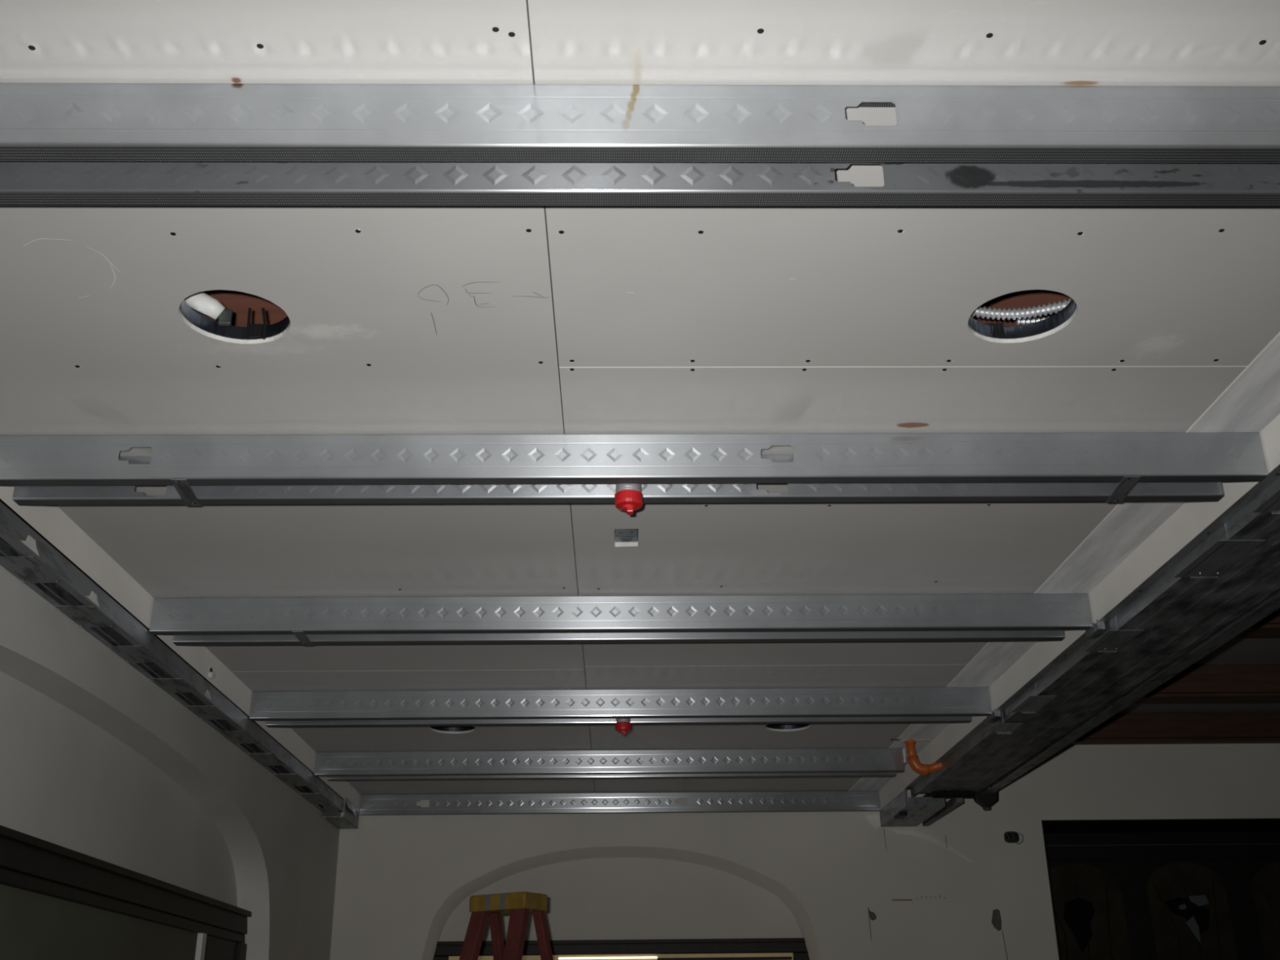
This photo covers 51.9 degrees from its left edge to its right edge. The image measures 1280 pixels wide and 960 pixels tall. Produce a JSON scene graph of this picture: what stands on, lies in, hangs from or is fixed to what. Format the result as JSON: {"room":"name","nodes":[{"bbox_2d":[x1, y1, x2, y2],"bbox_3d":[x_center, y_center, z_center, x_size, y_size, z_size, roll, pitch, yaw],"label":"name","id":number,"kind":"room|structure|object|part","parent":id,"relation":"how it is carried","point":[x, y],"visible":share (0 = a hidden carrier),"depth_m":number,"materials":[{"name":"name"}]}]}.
{"room":"room under construction","nodes":[
{"label":"room under construction","id":0,"kind":"room"},
{"bbox_2d":[0,564,341,959],"bbox_3d":[-1.464,0.786,1.764,0.255,2.960,8.910,0,-23,-1],"label":"wall","id":1,"kind":"structure","parent":0,"point":[98,760],"depth_m":3.86,"materials":[{"name":"paint"}]},
{"bbox_3d":[-1.524,0.787,1.763,0.135,2.960,8.910,0,-23,-1],"label":"recess panel","id":2,"kind":"part","parent":1,"relation":"part of","materials":[{"name":"paint"}]},
{"bbox_2d":[0,825,251,959],"bbox_3d":[-1.455,1.486,3.147,0.053,1.152,3.522,0,-23,-1],"label":"window","id":3,"kind":"structure","parent":1,"relation":"in","point":[57,902],"depth_m":3.54,"materials":[{"name":"black wood"}]},
{"bbox_3d":[-1.472,1.434,2.880,0.009,1.040,2.970,0,-23,-1],"label":"pane","id":4,"kind":"part","parent":3,"relation":"part of","materials":[{"name":"glass"}]},
{"bbox_3d":[-1.442,0.965,3.368,0.016,0.020,3.522,0,-23,-1],"label":"head moulding","id":5,"kind":"part","parent":3,"relation":"part of","materials":[{"name":"black wood"}]},
{"bbox_2d":[0,500,344,812],"bbox_3d":[-1.312,0.165,2.881,0.095,0.108,6.475,0,-23,-1],"label":"steel rail","id":6,"kind":"object","parent":1,"relation":"attached to","point":[24,553],"visible":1,"depth_m":3.42,"materials":[{"name":"galvanized steel"},{"name":"steel"}]},
{"bbox_3d":[-1.309,0.193,2.817,0.089,0.002,0.173,0,-23,-1],"label":"plate","id":7,"kind":"part","parent":6,"relation":"part of","materials":[{"name":"metal"}]},
{"bbox_3d":[-1.315,0.326,3.130,0.089,0.002,0.178,0,-23,-1],"label":"plate","id":8,"kind":"part","parent":6,"relation":"part of","materials":[{"name":"metal"}]},
{"bbox_3d":[-1.321,0.457,3.438,0.089,0.002,0.166,0,-23,-1],"label":"plate","id":9,"kind":"part","parent":6,"relation":"part of","materials":[{"name":"metal"}]},
{"bbox_3d":[-1.326,0.586,3.742,0.089,0.002,0.164,0,-23,-1],"label":"plate","id":10,"kind":"part","parent":6,"relation":"part of","materials":[{"name":"metal"}]},
{"bbox_3d":[-1.331,0.719,4.055,0.089,0.002,0.182,0,-23,-1],"label":"plate","id":11,"kind":"part","parent":6,"relation":"part of","materials":[{"name":"metal"}]},
{"bbox_3d":[-1.337,0.859,4.386,0.089,0.002,0.207,0,-23,-1],"label":"plate","id":12,"kind":"part","parent":6,"relation":"part of","materials":[{"name":"metal"}]},
{"bbox_3d":[-1.344,1.008,4.736,0.089,0.002,0.225,0,-23,-1],"label":"plate","id":13,"kind":"part","parent":6,"relation":"part of","materials":[{"name":"metal"}]},
{"bbox_3d":[-1.351,1.168,5.114,0.089,0.002,0.266,0,-23,-1],"label":"plate","id":14,"kind":"part","parent":6,"relation":"part of","materials":[{"name":"metal"}]},
{"bbox_3d":[-1.358,1.339,5.519,0.089,0.002,0.282,0,-23,-1],"label":"plate","id":15,"kind":"part","parent":6,"relation":"part of","materials":[{"name":"metal"}]},
{"bbox_2d":[323,796,359,828],"bbox_3d":[-1.356,1.524,6.016,0.110,0.091,0.350,0,-23,-1],"label":"bracket","id":16,"kind":"object","parent":6,"relation":"attached to","point":[349,820],"visible":1,"depth_m":5.98,"materials":[{"name":"metal"}]},
{"bbox_3d":[-1.365,1.565,5.999,0.091,0.004,0.350,0,-23,-1],"label":"foot plate","id":17,"kind":"part","parent":16,"relation":"part of","materials":[{"name":"metal"}]},
{"bbox_3d":[-1.321,1.524,6.017,0.004,0.091,0.350,0,-23,-1],"label":"plate","id":18,"kind":"part","parent":16,"relation":"part of","materials":[{"name":"metal"}]},
{"bbox_2d":[191,289,1071,542],"bbox_3d":[0.104,-0.453,2.316,2.900,0.040,8.906,0,-23,-1],"label":"ceiling","id":19,"kind":"structure","parent":0,"point":[239,302],"depth_m":2.53,"materials":[{"name":"brown wood"}]},
{"bbox_2d":[917,512,1279,793],"bbox_3d":[1.379,-0.220,2.400,0.272,0.350,7.200,0,-23,-1],"label":"header beam","id":20,"kind":"structure","parent":19,"relation":"attached to","point":[1191,611],"depth_m":3.63,"materials":[{"name":"black metal"}]},
{"bbox_2d":[931,791,975,798],"bbox_3d":[1.339,1.342,5.617,0.182,0.035,0.035,0,-23,-1],"label":"rod","id":21,"kind":"object","parent":20,"relation":"attached to","point":[957,794],"visible":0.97,"depth_m":5.60,"materials":[{"name":"black metal"}]},
{"bbox_2d":[973,788,997,809],"bbox_3d":[1.486,1.377,5.665,0.112,0.090,0.045,0,-23,-1],"label":"bracket","id":22,"kind":"object","parent":20,"relation":"hanging from","point":[985,802],"visible":0.7,"depth_m":5.64,"materials":[{"name":"black metal"}]},
{"bbox_2d":[986,711,1022,733],"bbox_3d":[1.224,0.818,4.423,0.088,0.044,0.140,0,-23,-1],"label":"gusset plate","id":23,"kind":"object","parent":20,"relation":"attached to","point":[998,726],"visible":0.99,"depth_m":4.41,"materials":[{"name":"metal"}]},
{"bbox_3d":[1.224,0.833,4.416,0.088,0.002,0.140,0,-23,-1],"label":"plate","id":24,"kind":"part","parent":23,"relation":"part of","materials":[{"name":"metal"}]},
{"bbox_2d":[1009,684,1057,713],"bbox_3d":[1.227,0.684,4.110,0.083,0.042,0.220,0,-23,-1],"label":"gusset plate","id":25,"kind":"object","parent":20,"relation":"attached to","point":[1028,702],"visible":1,"depth_m":4.10,"materials":[{"name":"metal"}]},
{"bbox_3d":[1.227,0.700,4.103,0.083,0.002,0.220,0,-23,-1],"label":"plate","id":26,"kind":"part","parent":25,"relation":"part of","materials":[{"name":"metal"}]},
{"bbox_2d":[1084,615,1143,652],"bbox_3d":[1.242,0.407,3.457,0.090,0.042,0.200,0,-23,-1],"label":"gusset plate","id":27,"kind":"object","parent":20,"relation":"attached to","point":[1112,639],"visible":0.98,"depth_m":3.44,"materials":[{"name":"metal"}]},
{"bbox_3d":[1.242,0.423,3.450,0.090,0.002,0.200,0,-23,-1],"label":"plate","id":28,"kind":"part","parent":27,"relation":"part of","materials":[{"name":"metal"}]},
{"bbox_2d":[979,589,1279,795],"bbox_3d":[1.540,-0.216,2.401,0.050,0.360,7.200,0,-23,-1],"label":"joist","id":29,"kind":"object","parent":20,"relation":"attached to","point":[1269,605],"visible":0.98,"depth_m":3.89,"materials":[{"name":"metal"}]},
{"bbox_2d":[1173,523,1265,577],"bbox_3d":[1.258,0.157,2.868,0.100,0.042,0.240,0,-23,-1],"label":"gusset plate","id":30,"kind":"object","parent":20,"relation":"attached to","point":[1217,553],"visible":1,"depth_m":2.85,"materials":[{"name":"metal"}]},
{"bbox_3d":[1.258,0.173,2.861,0.100,0.002,0.240,0,-23,-1],"label":"plate","id":31,"kind":"part","parent":30,"relation":"part of","materials":[{"name":"metal"}]},
{"bbox_2d":[1252,476,1279,515],"bbox_3d":[1.283,0.013,2.527,0.138,0.044,0.180,0,-23,-1],"label":"gusset plate","id":32,"kind":"object","parent":20,"relation":"attached to","point":[1269,498],"visible":1,"depth_m":2.57,"materials":[{"name":"metal"}]},
{"bbox_3d":[1.283,0.028,2.521,0.138,0.002,0.180,0,-23,-1],"label":"plate","id":33,"kind":"part","parent":32,"relation":"part of","materials":[{"name":"metal"}]},
{"bbox_2d":[0,0,1279,815],"bbox_3d":[-0.020,-0.175,2.241,2.493,0.102,8.790,0,-23,-1],"label":"ceiling","id":34,"kind":"structure","parent":0,"point":[404,319],"depth_m":2.22,"materials":[{"name":"paint"}]},
{"bbox_2d":[184,292,232,325],"bbox_3d":[-0.719,-0.289,2.173,0.087,0.058,0.034,4,-23,-11],"label":"connector","id":35,"kind":"object","parent":34,"relation":"on","point":[202,302],"visible":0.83,"depth_m":2.16,"materials":[{"name":"white plastic"}]},
{"bbox_3d":[-0.687,-0.270,2.179,0.021,0.028,0.008,0,-23,-1],"label":"clamp plate","id":36,"kind":"part","parent":35,"relation":"part of","materials":[{"name":"metal"}]},
{"bbox_2d":[208,667,215,678],"bbox_3d":[-1.285,0.578,3.928,0.037,0.036,0.038,-4,-23,8],"label":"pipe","id":37,"kind":"object","parent":34,"relation":"attached to","point":[211,674],"visible":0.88,"depth_m":3.91,"materials":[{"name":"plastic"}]},
{"bbox_2d":[179,299,290,339],"bbox_3d":[-0.653,-0.293,2.132,0.172,0.057,0.172,0,-23,-1],"label":"recessed light","id":38,"kind":"object","parent":34,"relation":"in","point":[251,331],"visible":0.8,"depth_m":2.19,"materials":[{"name":"metal"}]},
{"bbox_2d":[430,725,475,731],"bbox_3d":[-0.703,0.916,4.944,0.172,0.026,0.172,0,-23,-1],"label":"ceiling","id":39,"kind":"structure","parent":34,"relation":"in","point":[446,728],"depth_m":5.01,"materials":[{"name":"metal"}]},
{"bbox_2d":[314,747,903,776],"bbox_3d":[-0.120,1.141,5.319,2.372,0.093,0.033,0,-23,-1],"label":"joist","id":40,"kind":"object","parent":34,"relation":"attached to","point":[853,759],"visible":1,"depth_m":5.30,"materials":[{"name":"silver metal"}]},
{"bbox_2d":[326,772,895,781],"bbox_3d":[-0.114,1.180,5.412,2.328,0.093,0.033,0,-23,-1],"label":"joist","id":41,"kind":"object","parent":34,"relation":"attached to","point":[823,774],"visible":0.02,"depth_m":5.38,"materials":[{"name":"silver metal"}]},
{"bbox_2d":[12,454,1223,505],"bbox_3d":[-0.034,-0.002,2.625,2.390,0.093,0.033,0,-23,-1],"label":"joist","id":42,"kind":"object","parent":34,"relation":"attached to","point":[1171,491],"visible":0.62,"depth_m":2.60,"materials":[{"name":"silver metal"}]},
{"bbox_2d":[173,630,1064,645],"bbox_3d":[-0.050,0.392,3.554,2.390,0.093,0.033,0,-23,-1],"label":"joist","id":43,"kind":"object","parent":34,"relation":"attached to","point":[984,635],"visible":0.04,"depth_m":3.53,"materials":[{"name":"silver metal"}]},
{"bbox_2d":[292,631,313,645],"bbox_3d":[-0.891,0.420,3.473,0.028,0.003,0.131,0,-23,-1],"label":"strap","id":44,"kind":"object","parent":43,"relation":"attached to","point":[302,637],"visible":1,"depth_m":3.47,"materials":[{"name":"metal"}]},
{"bbox_2d":[266,715,971,727],"bbox_3d":[-0.067,0.786,4.483,2.390,0.093,0.033,0,-23,-1],"label":"joist","id":45,"kind":"object","parent":34,"relation":"attached to","point":[563,722],"visible":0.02,"depth_m":4.46,"materials":[{"name":"silver metal"}]},
{"bbox_2d":[360,790,879,815],"bbox_3d":[-0.091,1.535,6.249,2.462,0.093,0.033,0,-23,-1],"label":"joist","id":46,"kind":"object","parent":34,"relation":"attached to","point":[765,801],"visible":1,"depth_m":6.23,"materials":[{"name":"silver metal"}]},
{"bbox_2d":[149,593,1092,635],"bbox_3d":[-0.042,0.353,3.462,2.462,0.093,0.033,0,-23,-1],"label":"joist","id":47,"kind":"object","parent":34,"relation":"attached to","point":[968,611],"visible":1,"depth_m":3.45,"materials":[{"name":"silver metal"}]},
{"bbox_2d":[1085,619,1106,639],"bbox_3d":[1.199,0.389,3.460,0.024,0.036,0.085,0,-23,-1],"label":"clip","id":48,"kind":"object","parent":47,"relation":"attached to","point":[1095,631],"visible":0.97,"depth_m":3.44,"materials":[{"name":"metal"}]},
{"bbox_2d":[249,686,991,720],"bbox_3d":[-0.058,0.747,4.392,2.462,0.093,0.033,0,-23,-1],"label":"joist","id":49,"kind":"object","parent":34,"relation":"attached to","point":[430,704],"visible":1,"depth_m":4.38,"materials":[{"name":"silver metal"}]},
{"bbox_2d":[986,708,1001,722],"bbox_3d":[1.182,0.784,4.389,0.024,0.036,0.085,0,-23,-1],"label":"clip","id":50,"kind":"object","parent":49,"relation":"attached to","point":[994,716],"visible":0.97,"depth_m":4.37,"materials":[{"name":"metal"}]},
{"bbox_2d":[614,718,631,735],"bbox_3d":[-0.057,0.778,4.429,0.055,0.163,0.055,0,-23,-1],"label":"stub","id":51,"kind":"object","parent":34,"relation":"attached to","point":[623,726],"visible":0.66,"depth_m":4.39,"materials":[{"name":"plastic"}]},
{"bbox_2d":[614,528,637,542],"bbox_3d":[-0.032,0.130,3.059,0.052,0.003,0.082,0,-23,-1],"label":"clip","id":52,"kind":"object","parent":34,"relation":"attached to","point":[620,535],"visible":1,"depth_m":3.06,"materials":[{"name":"metal"}]},
{"bbox_2d":[614,484,643,515],"bbox_3d":[-0.022,-0.010,2.570,0.055,0.163,0.055,0,-23,-1],"label":"stub","id":53,"kind":"object","parent":34,"relation":"attached to","point":[628,499],"visible":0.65,"depth_m":2.53,"materials":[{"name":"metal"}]},
{"bbox_2d":[0,431,1267,485],"bbox_3d":[-0.025,-0.041,2.533,2.462,0.093,0.033,0,-23,-1],"label":"joist","id":54,"kind":"object","parent":34,"relation":"attached to","point":[1229,456],"visible":1,"depth_m":2.52,"materials":[{"name":"silver metal"}]},
{"bbox_2d":[170,479,200,506],"bbox_3d":[-0.879,0.026,2.544,0.030,0.003,0.134,2,-23,-5],"label":"strap","id":55,"kind":"object","parent":54,"relation":"attached to","point":[182,486],"visible":1,"depth_m":2.54,"materials":[{"name":"metal"}]},
{"bbox_2d":[1106,476,1140,502],"bbox_3d":[0.948,0.020,2.579,0.032,0.003,0.134,-2,-23,3],"label":"strap","id":56,"kind":"object","parent":54,"relation":"attached to","point":[1126,485],"visible":1,"depth_m":2.58,"materials":[{"name":"metal"}]},
{"bbox_2d":[0,83,1279,162],"bbox_3d":[-0.008,-0.436,1.604,2.462,0.093,0.033,0,-23,-1],"label":"joist","id":57,"kind":"object","parent":34,"relation":"attached to","point":[39,122],"visible":1,"depth_m":1.59,"materials":[{"name":"silver metal"}]},
{"bbox_2d":[0,160,1279,206],"bbox_3d":[-0.017,-0.400,1.688,2.390,0.093,0.033,0,-23,-1],"label":"joist","id":58,"kind":"object","parent":34,"relation":"attached to","point":[22,183],"visible":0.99,"depth_m":1.67,"materials":[{"name":"metal"}]},
{"bbox_2d":[764,724,809,729],"bbox_3d":[0.557,0.912,4.968,0.172,0.026,0.172,0,-23,-1],"label":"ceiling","id":59,"kind":"structure","parent":34,"relation":"in","point":[784,726],"depth_m":5.04,"materials":[{"name":"metal"}]},
{"bbox_2d":[904,740,942,775],"bbox_3d":[1.138,1.091,5.207,0.171,0.156,0.045,0,-23,-1],"label":"pipe","id":60,"kind":"object","parent":34,"relation":"attached to","point":[913,762],"visible":0.82,"depth_m":5.18,"materials":[{"name":"plastic"}]},
{"bbox_2d":[971,297,1071,324],"bbox_3d":[0.633,-0.285,2.225,0.249,0.032,0.048,0,-23,-1],"label":"conduit","id":61,"kind":"object","parent":34,"relation":"attached to","point":[1013,313],"visible":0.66,"depth_m":2.21,"materials":[{"name":"metal"}]},
{"bbox_2d":[968,298,1076,338],"bbox_3d":[0.623,-0.285,2.152,0.172,0.028,0.172,0,-23,-1],"label":"recessed light","id":62,"kind":"object","parent":34,"relation":"in","point":[997,331],"visible":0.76,"depth_m":2.22,"materials":[{"name":"metal"}]},
{"bbox_2d":[904,463,1279,797],"bbox_3d":[1.218,0.137,2.829,0.029,0.038,6.275,0,-23,-1],"label":"track","id":63,"kind":"object","parent":34,"relation":"attached to","point":[1238,515],"visible":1,"depth_m":3.29,"materials":[{"name":"silver metal"}]},
{"bbox_2d":[329,743,1279,959],"bbox_3d":[1.660,2.606,6.138,6.660,2.960,0.501,0,-23,-1],"label":"wall","id":64,"kind":"structure","parent":0,"point":[851,886],"depth_m":6.24,"materials":[{"name":"paint"}]},
{"bbox_3d":[-0.085,2.928,6.198,2.000,2.450,0.080,0,-23,-1],"label":"niche panel","id":65,"kind":"part","parent":64,"relation":"part of","materials":[{"name":"paint"}]},
{"bbox_2d":[432,937,809,959],"bbox_3d":[-0.086,2.722,6.208,1.844,1.038,0.061,0,-23,-1],"label":"window","id":66,"kind":"structure","parent":64,"relation":"in","point":[756,948],"depth_m":6.38,"materials":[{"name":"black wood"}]},
{"bbox_3d":[-0.091,2.244,6.384,1.844,0.020,0.012,0,-23,-1],"label":"head moulding","id":67,"kind":"part","parent":66,"relation":"part of","materials":[{"name":"black wood"}]},
{"bbox_3d":[-0.091,2.277,6.403,1.844,0.066,0.049,0,-23,-1],"label":"head casing","id":68,"kind":"part","parent":66,"relation":"part of","materials":[{"name":"black wood"}]},
{"bbox_3d":[-0.086,2.762,6.218,1.676,0.972,0.011,0,-23,-1],"label":"pane","id":69,"kind":"part","parent":66,"relation":"part of","materials":[{"name":"glass"}]},
{"bbox_2d":[879,789,945,826],"bbox_3d":[1.236,1.489,6.001,0.170,0.122,0.609,0,-23,-1],"label":"box","id":70,"kind":"object","parent":64,"relation":"attached to","point":[903,811],"visible":0.98,"depth_m":5.89,"materials":[{"name":"metal"}]},
{"bbox_3d":[1.152,1.499,5.995,0.002,0.071,0.609,0,-23,-1],"label":"plate","id":71,"kind":"part","parent":70,"relation":"part of","materials":[{"name":"metal"}]},
{"bbox_3d":[1.237,1.533,5.982,0.170,0.002,0.609,0,-23,-1],"label":"plate","id":72,"kind":"part","parent":70,"relation":"part of","materials":[{"name":"metal"}]},
{"bbox_3d":[1.242,1.396,5.710,0.170,0.038,0.002,0,-23,-1],"label":"plate","id":73,"kind":"part","parent":70,"relation":"part of","materials":[{"name":"metal"}]},
{"bbox_3d":[1.321,1.482,6.005,0.002,0.107,0.609,0,-23,-1],"label":"plate","id":74,"kind":"part","parent":70,"relation":"part of","materials":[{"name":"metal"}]},
{"bbox_2d":[922,797,964,826],"bbox_3d":[1.367,1.501,5.955,0.030,0.033,0.689,0,-23,-1],"label":"batten","id":75,"kind":"object","parent":64,"relation":"attached to","point":[953,803],"visible":0.84,"depth_m":5.86,"materials":[{"name":"grey metal"}]},
{"bbox_2d":[1004,831,1023,844],"bbox_3d":[1.777,1.701,6.245,0.091,0.062,0.014,0,-23,-1],"label":"outlet box","id":76,"kind":"object","parent":64,"relation":"attached to","point":[1010,837],"visible":1,"depth_m":6.25,"materials":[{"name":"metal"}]},
{"bbox_2d":[1041,817,1279,959],"bbox_3d":[3.066,2.724,6.121,2.350,2.700,0.506,0,-23,-1],"label":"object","id":77,"kind":"structure","parent":64,"relation":"in","point":[1168,889],"depth_m":6.61,"materials":[{"name":"black wood"}]},
{"bbox_3d":[2.208,2.587,6.399,0.445,1.387,0.008,0,-23,-1],"label":"glass panel","id":78,"kind":"part","parent":77,"relation":"part of","materials":[{"name":"black glass"}]},
{"bbox_3d":[3.050,1.853,6.681,2.255,0.006,0.035,0,-23,-1],"label":"head rail","id":79,"kind":"part","parent":77,"relation":"part of","materials":[{"name":"metal"}]},
{"bbox_3d":[2.720,2.140,6.591,0.040,0.030,0.005,0,-23,-1],"label":"glass","id":80,"kind":"part","parent":77,"relation":"part of","materials":[{"name":"clear glass"}]},
{"bbox_3d":[2.746,2.182,6.575,0.220,0.180,0.003,0,-23,-1],"label":"glass","id":81,"kind":"part","parent":77,"relation":"part of","materials":[{"name":"glass"}]},
{"bbox_3d":[2.760,2.584,6.410,0.400,1.390,0.008,0,-23,-1],"label":"glass panel","id":82,"kind":"part","parent":77,"relation":"part of","materials":[{"name":"black glass"}]},
{"bbox_3d":[2.757,2.241,6.549,0.060,0.130,0.005,0,-23,-1],"label":"glass","id":83,"kind":"part","parent":77,"relation":"part of","materials":[{"name":"clear glass"}]},
{"bbox_3d":[2.808,2.114,6.603,0.095,0.055,0.005,0,-23,-1],"label":"glass","id":84,"kind":"part","parent":77,"relation":"part of","materials":[{"name":"glass"}]},
{"bbox_3d":[3.300,2.583,6.421,0.410,1.390,0.008,0,-23,-1],"label":"glass panel","id":85,"kind":"part","parent":77,"relation":"part of","materials":[{"name":"black glass"}]},
{"bbox_2d":[1117,637,1279,713],"bbox_3d":[3.299,-0.508,2.616,3.500,0.050,9.310,0,-23,-1],"label":"ceiling","id":86,"kind":"structure","parent":0,"point":[1237,651],"depth_m":5.55,"materials":[{"name":"paint"}]},
{"bbox_2d":[1069,712,1279,744],"bbox_3d":[3.246,1.213,6.437,3.470,0.135,0.090,0,-23,-1],"label":"ceiling beam","id":87,"kind":"structure","parent":86,"relation":"attached to","point":[1184,727],"depth_m":6.38,"materials":[{"name":"brown wood"}]},
{"bbox_2d":[1132,664,1279,703],"bbox_3d":[3.260,0.870,5.627,3.470,0.135,0.150,0,-23,-1],"label":"ceiling beam","id":88,"kind":"structure","parent":86,"relation":"attached to","point":[1197,683],"depth_m":5.54,"materials":[{"name":"brown wood"}]},
{"bbox_2d":[1234,608,1279,637],"bbox_3d":[3.277,0.475,4.697,3.470,0.135,0.150,0,-23,-1],"label":"ceiling beam","id":89,"kind":"structure","parent":86,"relation":"attached to","point":[1268,626],"depth_m":4.61,"materials":[{"name":"brown wood"}]},
{"bbox_3d":[1.626,2.359,1.636,7.100,0.100,10.000,0,-23,-1],"label":"floor","id":90,"kind":"structure","parent":0,"visible":0},
{"bbox_2d":[458,891,553,959],"bbox_3d":[-0.472,2.423,4.397,0.480,1.982,1.282,-14,-27,29],"label":"stepladder","id":91,"kind":"object","parent":90,"relation":"on","point":[518,904],"visible":1,"depth_m":4.71,"materials":[{"name":"red fiberglass"},{"name":"aluminium"},{"name":"yellow plastic"}]},
{"bbox_3d":[-0.769,2.369,4.198,0.065,1.932,0.631,-21,-30,40],"label":"rail","id":92,"kind":"part","parent":91,"relation":"part of","materials":[{"name":"red plastic"}]},
{"bbox_3d":[-0.417,2.586,4.719,0.040,1.932,0.617,-9,-25,20],"label":"rail","id":93,"kind":"part","parent":91,"relation":"part of","materials":[{"name":"red plastic"}]},
{"bbox_3d":[-0.521,2.306,4.056,0.064,1.932,0.629,-9,-24,19],"label":"rail","id":94,"kind":"part","parent":91,"relation":"part of","materials":[{"name":"red plastic"}]},
{"bbox_3d":[-0.164,2.522,4.574,0.040,1.932,0.617,-20,-30,38],"label":"rail","id":95,"kind":"part","parent":91,"relation":"part of","materials":[{"name":"red plastic"}]}
]}

